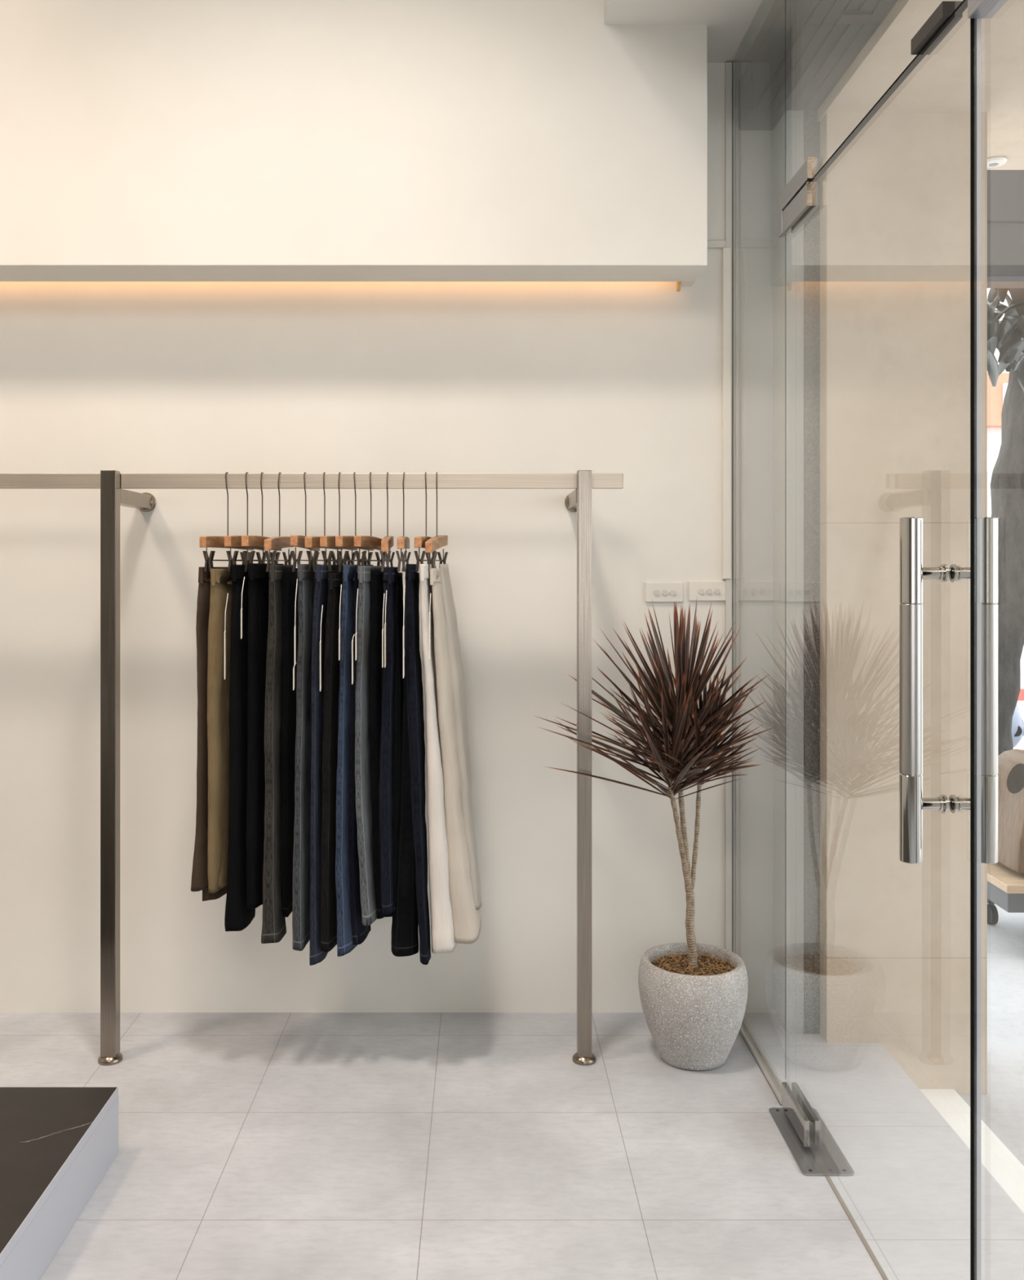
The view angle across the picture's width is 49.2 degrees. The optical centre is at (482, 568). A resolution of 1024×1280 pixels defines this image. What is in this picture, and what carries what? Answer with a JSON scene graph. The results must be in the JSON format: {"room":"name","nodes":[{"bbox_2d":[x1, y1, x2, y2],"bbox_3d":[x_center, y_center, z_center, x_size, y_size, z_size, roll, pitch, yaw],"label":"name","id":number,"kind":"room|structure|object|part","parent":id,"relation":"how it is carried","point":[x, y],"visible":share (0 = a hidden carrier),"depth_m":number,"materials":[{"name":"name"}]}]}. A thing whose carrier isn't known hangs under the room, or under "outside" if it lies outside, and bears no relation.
{"room":"clothing store","nodes":[
{"label":"clothing store","id":0,"kind":"room"},
{"bbox_2d":[224,564,255,931],"bbox_3d":[-0.626,0.462,2.959,0.065,0.942,0.287,0,0,5],"label":"trousers","id":1,"kind":"object","parent":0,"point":[237,917],"visible":0.44,"depth_m":2.87,"materials":[{"name":"black fabric"}]},
{"bbox_3d":[-0.612,0.441,2.983,0.039,0.872,0.215,0,0,12],"label":"leg","id":2,"kind":"part","parent":1,"relation":"part of","materials":[{"name":"black fabric"}]},
{"bbox_2d":[245,563,284,909],"bbox_3d":[-0.575,0.432,2.979,0.044,0.889,0.251,0,0,9],"label":"trousers","id":3,"kind":"object","parent":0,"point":[258,576],"visible":0.52,"depth_m":2.87,"materials":[{"name":"black fabric"}]},
{"bbox_3d":[-0.577,0.434,2.979,0.041,0.885,0.246,0,0,9],"label":"leg","id":4,"kind":"part","parent":3,"relation":"part of","materials":[{"name":"black fabric"}]},
{"bbox_3d":[-0.572,0.441,2.991,0.034,0.872,0.217,0,0,5],"label":"leg","id":5,"kind":"part","parent":3,"relation":"part of","materials":[{"name":"black fabric"}]},
{"bbox_2d":[320,573,342,951],"bbox_3d":[-0.379,0.498,2.952,0.046,0.973,0.285,0,0,10],"label":"jeans","id":6,"kind":"object","parent":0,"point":[331,663],"visible":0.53,"depth_m":2.87,"materials":[{"name":"fabric"}]},
{"bbox_2d":[0,0,707,286],"bbox_3d":[-1.491,-1.610,3.175,4.218,1.560,0.230,0,0,0],"label":"soffit","id":7,"kind":"structure","parent":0,"point":[141,140],"depth_m":3.06,"materials":[{"name":"paint"}]},
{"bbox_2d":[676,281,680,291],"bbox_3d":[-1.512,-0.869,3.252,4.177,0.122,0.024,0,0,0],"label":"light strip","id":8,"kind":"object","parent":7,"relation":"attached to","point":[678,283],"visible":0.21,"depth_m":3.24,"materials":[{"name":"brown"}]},
{"bbox_2d":[351,565,385,925],"bbox_3d":[-0.279,0.453,2.948,0.082,0.918,0.298,0,0,10],"label":"jeans","id":9,"kind":"object","parent":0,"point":[371,588],"visible":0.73,"depth_m":2.88,"materials":[{"name":"fabric"}]},
{"bbox_3d":[-0.291,0.455,2.959,0.052,0.915,0.225,0,0,6],"label":"leg","id":10,"kind":"part","parent":9,"relation":"part of","materials":[{"name":"grey fabric"}]},
{"bbox_3d":[-0.260,0.456,2.987,0.053,0.903,0.214,0,0,6],"label":"leg","id":11,"kind":"part","parent":9,"relation":"part of","materials":[{"name":"fabric"}]},
{"bbox_2d":[0,58,773,1013],"bbox_3d":[-1.397,-0.480,3.350,4.605,3.820,0.120,0,0,0],"label":"wall","id":12,"kind":"structure","parent":0,"point":[625,378],"depth_m":3.29,"materials":[{"name":"paint"}]},
{"bbox_2d":[645,582,683,601],"bbox_3d":[0.536,0.071,3.283,0.110,0.058,0.012,0,0,0],"label":"socket plate","id":13,"kind":"object","parent":12,"relation":"attached to","point":[655,591],"visible":1,"depth_m":3.28,"materials":[{"name":"white plastic"}]},
{"bbox_2d":[688,581,725,600],"bbox_3d":[0.666,0.067,3.283,0.115,0.058,0.012,0,0,0],"label":"socket plate","id":14,"kind":"object","parent":12,"relation":"attached to","point":[698,590],"visible":1,"depth_m":3.28,"materials":[{"name":"white plastic"}]},
{"bbox_2d":[707,240,726,248],"bbox_3d":[0.671,-0.953,3.284,0.103,0.021,0.012,0,0,0],"label":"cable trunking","id":15,"kind":"object","parent":12,"relation":"attached to","point":[711,243],"visible":0.56,"depth_m":3.28,"materials":[{"name":"white plastic"}]},
{"bbox_2d":[722,247,731,578],"bbox_3d":[0.719,-0.455,3.281,0.024,0.972,0.018,0,0,0],"label":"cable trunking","id":16,"kind":"object","parent":12,"relation":"attached to","point":[726,251],"visible":1,"depth_m":3.27,"materials":[{"name":"beige plastic"}]},
{"bbox_2d":[725,62,739,955],"bbox_3d":[0.736,-0.095,3.283,0.040,2.780,0.013,0,0,0],"label":"trim","id":17,"kind":"structure","parent":12,"relation":"attached to","point":[728,64],"depth_m":3.28,"materials":[{"name":"grey metal"}]},
{"bbox_2d":[732,62,733,952],"bbox_3d":[0.737,-0.095,3.284,0.004,2.780,0.011,0,0,0],"label":"trim","id":18,"kind":"structure","parent":12,"relation":"attached to","point":[732,62],"depth_m":3.28,"materials":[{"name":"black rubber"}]},
{"bbox_2d":[744,1008,776,1016],"bbox_3d":[0.826,1.304,3.275,0.148,0.012,0.029,0,0,0],"label":"baseboard","id":19,"kind":"structure","parent":12,"relation":"attached to","point":[748,1012],"depth_m":3.26,"materials":[{"name":"paint"}]},
{"bbox_2d":[739,1019,782,1106],"bbox_3d":[0.740,1.303,3.004,0.024,0.014,0.568,0,0,0],"label":"trim","id":20,"kind":"structure","parent":12,"relation":"attached to","point":[762,1060],"depth_m":2.94,"materials":[{"name":"silver metal"}]},
{"bbox_2d":[378,567,403,917],"bbox_3d":[-0.240,0.451,2.942,0.069,0.907,0.266,0,0,0],"label":"jeans","id":21,"kind":"object","parent":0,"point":[392,683],"visible":0.89,"depth_m":2.87,"materials":[{"name":"fabric"}]},
{"bbox_3d":[-0.249,0.444,2.958,0.050,0.888,0.214,0,0,0],"label":"leg","id":22,"kind":"part","parent":21,"relation":"part of","materials":[{"name":"black fabric"}]},
{"bbox_2d":[0,1013,1023,1279],"bbox_3d":[-1.250,1.370,0.045,4.700,0.120,6.490,0,0,0],"label":"floor","id":23,"kind":"structure","parent":0,"point":[252,1146],"depth_m":2.48,"materials":[{"name":"tile"}]},
{"bbox_2d":[0,1087,118,1279],"bbox_3d":[-2.007,1.236,0.950,2.386,0.148,3.100,0,0,0],"label":"display platform","id":24,"kind":"object","parent":23,"relation":"on","point":[58,1144],"visible":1,"depth_m":2.24,"materials":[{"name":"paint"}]},
{"bbox_2d":[0,470,623,1065],"bbox_3d":[-1.511,0.525,3.114,3.778,1.569,0.351,0,0,0],"label":"clothes rack","id":25,"kind":"object","parent":23,"relation":"on","point":[112,484],"visible":1,"depth_m":2.95,"materials":[{"name":"metal"}]},
{"bbox_3d":[-2.185,-0.234,3.000,2.430,0.040,0.020,0,0,0],"label":"rail","id":26,"kind":"part","parent":25,"relation":"part of","materials":[{"name":"metal"}]},
{"bbox_3d":[-0.989,0.517,2.970,0.040,1.553,0.040,0,0,0],"label":"post","id":27,"kind":"part","parent":25,"relation":"part of","materials":[{"name":"metal"}]},
{"bbox_2d":[199,471,253,571],"bbox_3d":[-0.683,-0.124,3.000,0.029,0.267,0.280,0,0,14],"label":"hanger","id":28,"kind":"object","parent":25,"relation":"hanging from","point":[206,542],"visible":0.66,"depth_m":2.90,"materials":[{"name":"brown wood"}]},
{"bbox_2d":[191,567,227,901],"bbox_3d":[-0.710,0.437,3.014,0.053,0.879,0.248,0,0,15],"label":"trousers","id":29,"kind":"object","parent":28,"relation":"hanging from","point":[199,882],"visible":0.3,"depth_m":2.90,"materials":[{"name":"brown fabric"}]},
{"bbox_3d":[-0.713,0.420,3.013,0.050,0.840,0.243,0,0,15],"label":"leg","id":30,"kind":"part","parent":29,"relation":"part of","materials":[{"name":"brown fabric"}]},
{"bbox_3d":[-0.706,0.452,3.016,0.041,0.848,0.190,0,0,14],"label":"leg","id":31,"kind":"part","parent":29,"relation":"part of","materials":[{"name":"brown fabric"}]},
{"bbox_2d":[224,471,266,571],"bbox_3d":[-0.630,-0.124,3.000,0.029,0.267,0.280,0,0,9],"label":"hanger","id":32,"kind":"object","parent":25,"relation":"hanging from","point":[230,541],"visible":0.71,"depth_m":2.90,"materials":[{"name":"brown wood"}]},
{"bbox_2d":[207,568,231,893],"bbox_3d":[-0.664,0.419,2.960,0.067,0.834,0.288,0,0,7],"label":"trousers","id":33,"kind":"object","parent":32,"relation":"hanging from","point":[220,597],"visible":0.5,"depth_m":2.87,"materials":[{"name":"fabric"}]},
{"bbox_3d":[-0.661,0.428,2.982,0.034,0.801,0.212,0,0,15],"label":"leg","id":34,"kind":"part","parent":33,"relation":"part of","materials":[{"name":"fabric"}]},
{"bbox_2d":[241,471,281,571],"bbox_3d":[-0.590,-0.124,3.000,0.029,0.267,0.280,0,0,7],"label":"hanger","id":35,"kind":"object","parent":25,"relation":"hanging from","point":[255,541],"visible":0.75,"depth_m":2.91,"materials":[{"name":"brown wood"}]},
{"bbox_2d":[264,471,293,571],"bbox_3d":[-0.544,-0.124,3.000,0.029,0.267,0.280,0,0,2],"label":"hanger","id":36,"kind":"object","parent":25,"relation":"hanging from","point":[277,542],"visible":0.92,"depth_m":2.95,"materials":[{"name":"brown wood"}]},
{"bbox_2d":[261,564,298,943],"bbox_3d":[-0.531,0.477,2.973,0.072,0.972,0.254,0,0,3],"label":"jeans","id":37,"kind":"object","parent":36,"relation":"hanging from","point":[280,710],"visible":0.83,"depth_m":2.90,"materials":[{"name":"fabric"}]},
{"bbox_3d":[-0.543,0.479,2.966,0.056,0.969,0.234,0,0,0],"label":"leg","id":38,"kind":"part","parent":37,"relation":"part of","materials":[{"name":"grey fabric"}]},
{"bbox_3d":[-0.510,0.455,2.997,0.033,0.909,0.205,0,0,0],"label":"leg","id":39,"kind":"part","parent":37,"relation":"part of","materials":[{"name":"fabric"}]},
{"bbox_2d":[290,471,319,571],"bbox_3d":[-0.474,-0.124,3.000,0.029,0.267,0.280,0,0,4],"label":"hanger","id":40,"kind":"object","parent":25,"relation":"hanging from","point":[295,540],"visible":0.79,"depth_m":2.89,"materials":[{"name":"brown wood"}]},
{"bbox_2d":[292,564,320,951],"bbox_3d":[-0.462,0.485,2.948,0.044,0.991,0.286,0,0,8],"label":"jeans","id":41,"kind":"object","parent":40,"relation":"hanging from","point":[301,851],"visible":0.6,"depth_m":2.86,"materials":[{"name":"fabric"}]},
{"bbox_2d":[305,471,342,571],"bbox_3d":[-0.423,-0.124,3.000,0.029,0.267,0.280,0,0,9],"label":"hanger","id":42,"kind":"object","parent":25,"relation":"hanging from","point":[311,542],"visible":0.74,"depth_m":2.90,"materials":[{"name":"brown wood"}]},
{"bbox_2d":[309,564,343,965],"bbox_3d":[-0.408,0.505,2.970,0.045,1.027,0.246,0,0,10],"label":"jeans","id":43,"kind":"object","parent":42,"relation":"hanging from","point":[317,955],"visible":0.45,"depth_m":2.87,"materials":[{"name":"blue fabric"}]},
{"bbox_3d":[-0.406,0.503,2.993,0.034,0.982,0.199,0,0,10],"label":"leg","id":44,"kind":"part","parent":43,"relation":"part of","materials":[{"name":"fabric"}]},
{"bbox_2d":[320,471,357,571],"bbox_3d":[-0.383,-0.124,3.000,0.029,0.267,0.280,0,0,10],"label":"hanger","id":45,"kind":"object","parent":25,"relation":"hanging from","point":[329,541],"visible":0.75,"depth_m":2.90,"materials":[{"name":"brown wood"}]},
{"bbox_2d":[335,471,373,571],"bbox_3d":[-0.340,-0.124,3.000,0.029,0.267,0.280,0,0,11],"label":"hanger","id":46,"kind":"object","parent":25,"relation":"hanging from","point":[348,541],"visible":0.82,"depth_m":2.91,"materials":[{"name":"brown wood"}]},
{"bbox_2d":[335,564,373,956],"bbox_3d":[-0.333,0.491,2.948,0.054,1.000,0.294,0,0,16],"label":"jeans","id":47,"kind":"object","parent":46,"relation":"hanging from","point":[351,932],"visible":0.58,"depth_m":2.87,"materials":[{"name":"fabric"}]},
{"bbox_3d":[-0.339,0.492,2.957,0.040,0.997,0.231,0,0,13],"label":"leg","id":48,"kind":"part","parent":47,"relation":"part of","materials":[{"name":"blue fabric"}]},
{"bbox_3d":[-0.317,0.492,2.988,0.034,0.975,0.208,0,0,10],"label":"leg","id":49,"kind":"part","parent":47,"relation":"part of","materials":[{"name":"blue fabric"}]},
{"bbox_2d":[354,471,384,571],"bbox_3d":[-0.298,-0.124,3.000,0.029,0.267,0.280,0,0,9],"label":"hanger","id":50,"kind":"object","parent":25,"relation":"hanging from","point":[364,541],"visible":0.85,"depth_m":2.94,"materials":[{"name":"brown wood"}]},
{"bbox_3d":[-0.295,-0.234,3.000,1.345,0.040,0.020,0,0,0],"label":"rail","id":51,"kind":"part","parent":25,"relation":"part of","materials":[{"name":"metal"}]},
{"bbox_2d":[379,471,395,571],"bbox_3d":[-0.254,-0.124,3.000,0.029,0.267,0.280,0,0,-2],"label":"hanger","id":52,"kind":"object","parent":25,"relation":"hanging from","point":[387,542],"visible":0.97,"depth_m":2.92,"materials":[{"name":"brown wood"}]},
{"bbox_2d":[395,471,411,571],"bbox_3d":[-0.211,-0.124,3.000,0.029,0.267,0.280,0,0,-1],"label":"hanger","id":53,"kind":"object","parent":25,"relation":"hanging from","point":[403,542],"visible":0.98,"depth_m":2.89,"materials":[{"name":"brown wood"}]},
{"bbox_2d":[414,471,437,571],"bbox_3d":[-0.150,-0.124,3.000,0.029,0.267,0.280,0,0,6],"label":"hanger","id":54,"kind":"object","parent":25,"relation":"hanging from","point":[420,541],"visible":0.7,"depth_m":2.89,"materials":[{"name":"brown wood"}]},
{"bbox_2d":[391,564,431,964],"bbox_3d":[-0.187,0.501,2.945,0.110,1.023,0.287,0,0,0],"label":"pants","id":55,"kind":"object","parent":54,"relation":"hanging from","point":[411,918],"visible":0.96,"depth_m":2.87,"materials":[{"name":"black fabric"}]},
{"bbox_3d":[-0.203,0.508,2.981,0.079,0.992,0.216,0,0,0],"label":"leg","id":56,"kind":"part","parent":55,"relation":"part of","materials":[{"name":"fabric"}]},
{"bbox_3d":[-0.168,0.502,2.959,0.072,1.020,0.233,0,0,0],"label":"leg","id":57,"kind":"part","parent":55,"relation":"part of","materials":[{"name":"black fabric"}]},
{"bbox_2d":[425,471,448,569],"bbox_3d":[-0.121,-0.124,3.000,0.029,0.267,0.280,0,0,6],"label":"hanger","id":58,"kind":"object","parent":25,"relation":"hanging from","point":[437,542],"visible":0.98,"depth_m":2.95,"materials":[{"name":"brown wood"}]},
{"bbox_2d":[419,564,457,954],"bbox_3d":[-0.113,0.488,2.921,0.092,0.998,0.238,0,0,7],"label":"trousers","id":59,"kind":"object","parent":58,"relation":"hanging from","point":[442,919],"visible":0.74,"depth_m":2.85,"materials":[{"name":"fabric"}]},
{"bbox_2d":[429,564,482,943],"bbox_3d":[-0.069,0.481,2.980,0.137,0.984,0.206,0,0,0],"label":"trousers","id":60,"kind":"object","parent":58,"relation":"hanging from","point":[464,884],"visible":0.98,"depth_m":2.90,"materials":[{"name":"fabric"}]},
{"bbox_3d":[0.272,0.517,2.970,0.037,1.553,0.040,0,0,0],"label":"post","id":61,"kind":"part","parent":25,"relation":"part of","materials":[{"name":"metal"}]},
{"bbox_2d":[533,600,776,1071],"bbox_3d":[0.430,0.691,2.924,0.583,1.237,0.688,0,0,0],"label":"potted plant","id":62,"kind":"object","parent":23,"relation":"on","point":[694,996],"visible":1,"depth_m":2.93,"materials":[{"name":"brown plant"}]},
{"bbox_3d":[0.565,1.178,2.990,0.289,0.264,0.289,0,0,0],"label":"pot","id":63,"kind":"part","parent":62,"relation":"part of","materials":[{"name":"stone"}]},
{"bbox_2d":[768,1107,854,1176],"bbox_3d":[0.749,1.304,2.554,0.114,0.012,0.298,0,0,0],"label":"floor hinge","id":64,"kind":"object","parent":23,"relation":"on","point":[828,1159],"visible":0.82,"depth_m":2.50,"materials":[{"name":"metal"}]},
{"bbox_2d":[782,0,998,1279],"bbox_3d":[0.740,0.218,2.183,0.154,2.160,1.029,0,0,0],"label":"door","id":65,"kind":"structure","parent":64,"relation":"attached to","point":[983,572],"depth_m":1.75,"materials":[{"name":"clear glass"}]},
{"bbox_3d":[0.680,0.191,1.770,0.035,0.270,0.035,0,0,0],"label":"handle","id":66,"kind":"part","parent":65,"relation":"part of","materials":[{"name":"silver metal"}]},
{"bbox_3d":[0.680,0.396,1.770,0.035,0.139,0.035,0,0,0],"label":"handle","id":67,"kind":"part","parent":65,"relation":"part of","materials":[{"name":"silver metal"}]},
{"bbox_3d":[0.680,-0.012,1.770,0.035,0.136,0.035,0,0,0],"label":"handle","id":68,"kind":"part","parent":65,"relation":"part of","materials":[{"name":"silver metal"}]},
{"bbox_3d":[0.799,0.191,1.770,0.035,0.270,0.035,0,0,0],"label":"handle","id":69,"kind":"part","parent":65,"relation":"part of","materials":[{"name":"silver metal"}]},
{"bbox_3d":[0.799,0.396,1.770,0.035,0.139,0.035,0,0,0],"label":"handle","id":70,"kind":"part","parent":65,"relation":"part of","materials":[{"name":"silver metal"}]},
{"bbox_3d":[0.799,-0.012,1.770,0.035,0.136,0.035,0,0,0],"label":"handle","id":71,"kind":"part","parent":65,"relation":"part of","materials":[{"name":"silver metal"}]},
{"bbox_2d":[826,1176,888,1279],"bbox_3d":[0.744,1.309,1.352,0.008,0.001,2.104,0,0,0],"label":"trim","id":72,"kind":"structure","parent":23,"relation":"on","point":[851,1217],"depth_m":2.21,"materials":[{"name":"grey metal"}]},
{"bbox_2d":[604,0,775,62],"bbox_3d":[0.552,-1.990,0.045,0.435,1.000,6.490,0,0,0],"label":"ceiling","id":73,"kind":"structure","parent":0,"point":[734,26],"depth_m":3.02,"materials":[{"name":"paint"}]},
{"bbox_2d":[785,0,965,186],"bbox_3d":[0.740,-1.177,1.100,0.013,0.621,3.200,0,0,0],"label":"window","id":74,"kind":"structure","parent":73,"relation":"attached to","point":[963,1],"depth_m":2.18,"materials":[{"name":"clear glass"}]},
{"bbox_2d":[778,156,820,237],"bbox_3d":[0.739,-0.863,2.610,0.030,0.105,0.251,0,0,0],"label":"hinge patch","id":75,"kind":"object","parent":74,"relation":"attached to","point":[807,171],"visible":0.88,"depth_m":2.58,"materials":[{"name":"metal"}]},
{"bbox_2d":[911,0,963,54],"bbox_3d":[0.740,-0.879,1.820,0.032,0.026,0.130,0,0,0],"label":"hinge","id":76,"kind":"object","parent":74,"relation":"attached to","point":[946,8],"visible":0.84,"depth_m":1.80,"materials":[{"name":"grey metal"}]},
{"bbox_2d":[968,0,1008,17],"bbox_3d":[0.740,0.218,1.143,0.036,2.160,1.046,0,0,0],"label":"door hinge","id":77,"kind":"structure","parent":74,"relation":"attached to","point":[976,8],"depth_m":1.64,"materials":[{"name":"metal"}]},
{"bbox_2d":[745,0,784,58],"bbox_3d":[2.450,-3.195,1.000,3.500,3.390,5.000,0,0,0],"label":"wall","id":78,"kind":"structure","parent":0,"point":[778,4],"depth_m":3.11,"materials":[{"name":"grey paint"}]},
{"bbox_2d":[773,109,804,1034],"bbox_3d":[0.882,0.060,3.217,0.049,2.740,0.144,0,0,0],"label":"column","id":79,"kind":"structure","parent":0,"point":[788,250],"depth_m":3.15,"materials":[{"name":"paint"}]},
{"bbox_2d":[804,109,820,1034],"bbox_3d":[0.929,0.060,3.270,0.043,2.740,0.260,0,0,0],"label":"trim","id":80,"kind":"structure","parent":79,"relation":"attached to","point":[811,125],"depth_m":3.14,"materials":[{"name":"grey metal"}]},
{"bbox_2d":[739,0,897,129],"bbox_3d":[0.849,-1.357,0.894,0.190,0.146,4.788,0,0,0],"label":"ceiling","id":81,"kind":"structure","parent":0,"point":[820,50],"depth_m":2.86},
{"bbox_2d":[836,10,873,23],"bbox_3d":[0.865,-1.279,2.592,0.070,0.010,0.045,0,0,0],"label":"ceiling vent","id":82,"kind":"object","parent":81,"relation":"in","point":[846,16],"visible":1,"depth_m":2.58,"materials":[{"name":"grey metal"}]},
{"bbox_2d":[820,112,987,1093],"bbox_3d":[1.172,0.097,3.249,0.442,2.706,0.342,0,0,0],"label":"wall","id":83,"kind":"structure","parent":0,"point":[895,202],"depth_m":3.08,"materials":[{"name":"beige paint"}]},
{"bbox_2d":[817,0,1023,169],"bbox_3d":[2.572,-1.348,1.010,3.255,0.184,5.020,0,0,0],"label":"ceiling","id":84,"kind":"structure","parent":0,"point":[940,82],"depth_m":2.84,"materials":[{"name":"beige paint"}]},
{"bbox_2d":[987,155,1007,167],"bbox_3d":[1.577,-1.248,3.440,0.076,0.014,0.076,0,0,0],"label":"recessed light","id":85,"kind":"object","parent":84,"relation":"in","point":[993,162],"visible":0.84,"depth_m":3.42,"materials":[{"name":"white plastic"}]},
{"bbox_2d":[959,676,1023,1166],"bbox_3d":[9.000,1.580,26.000,42.000,0.260,68.000,0,0,0],"label":"ground","id":86,"kind":"structure","parent":0,"point":[1003,1104],"depth_m":3.49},
{"bbox_2d":[920,1088,1023,1213],"bbox_3d":[1.200,1.452,1.238,0.200,0.035,3.677,0,0,0],"label":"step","id":87,"kind":"structure","parent":86,"relation":"on","point":[997,1159],"depth_m":2.79,"materials":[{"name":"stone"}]},
{"bbox_2d":[987,288,1023,755],"bbox_3d":[2.720,-0.391,5.761,0.809,3.780,1.251,0,0,29],"label":"street tree","id":88,"kind":"object","parent":86,"relation":"on","point":[1007,335],"visible":0.41,"depth_m":5.89,"materials":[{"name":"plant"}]},
{"bbox_2d":[987,749,1023,924],"bbox_3d":[2.415,1.087,4.350,0.970,0.725,0.500,0,0,0],"label":"armchair","id":89,"kind":"object","parent":86,"relation":"on","point":[1006,877],"visible":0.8,"depth_m":4.24,"materials":[{"name":"beige wood"}]},
{"bbox_3d":[2.075,1.319,4.550,0.032,0.093,0.032,0,0,0],"label":"leg","id":90,"kind":"part","parent":89,"relation":"part of","materials":[{"name":"grey metal"}]},
{"bbox_2d":[987,169,1023,288],"bbox_3d":[3.250,-0.420,4.647,2.700,3.740,0.205,0,0,0],"label":"wall","id":91,"kind":"structure","parent":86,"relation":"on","point":[1006,188],"depth_m":4.55,"materials":[{"name":"grey paint"}]},
{"bbox_2d":[987,288,1023,676],"bbox_3d":[9.000,-3.120,17.370,14.000,9.140,5.260,0,0,0],"label":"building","id":92,"kind":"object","parent":86,"relation":"on","point":[996,395],"visible":0.11,"depth_m":14.93,"materials":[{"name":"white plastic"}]},
{"bbox_2d":[987,471,1023,676],"bbox_3d":[7.200,0.080,14.960,2.000,2.740,0.060,0,0,0],"label":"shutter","id":93,"kind":"object","parent":92,"relation":"hanging from","point":[989,473],"depth_m":14.93,"materials":[{"name":"grey metal"}]},
{"bbox_2d":[1012,704,1023,747],"bbox_3d":[3.341,1.339,6.900,1.557,1.115,0.320,0,0,0],"label":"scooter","id":94,"kind":"object","parent":86,"relation":"on","point":[1018,723],"visible":0.12,"depth_m":6.77,"materials":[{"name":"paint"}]},
{"bbox_2d":[1017,688,1023,701],"bbox_3d":[9.000,1.390,12.275,14.000,0.120,0.150,0,0,0],"label":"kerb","id":95,"kind":"object","parent":86,"relation":"on","point":[1021,698],"depth_m":12.20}
]}

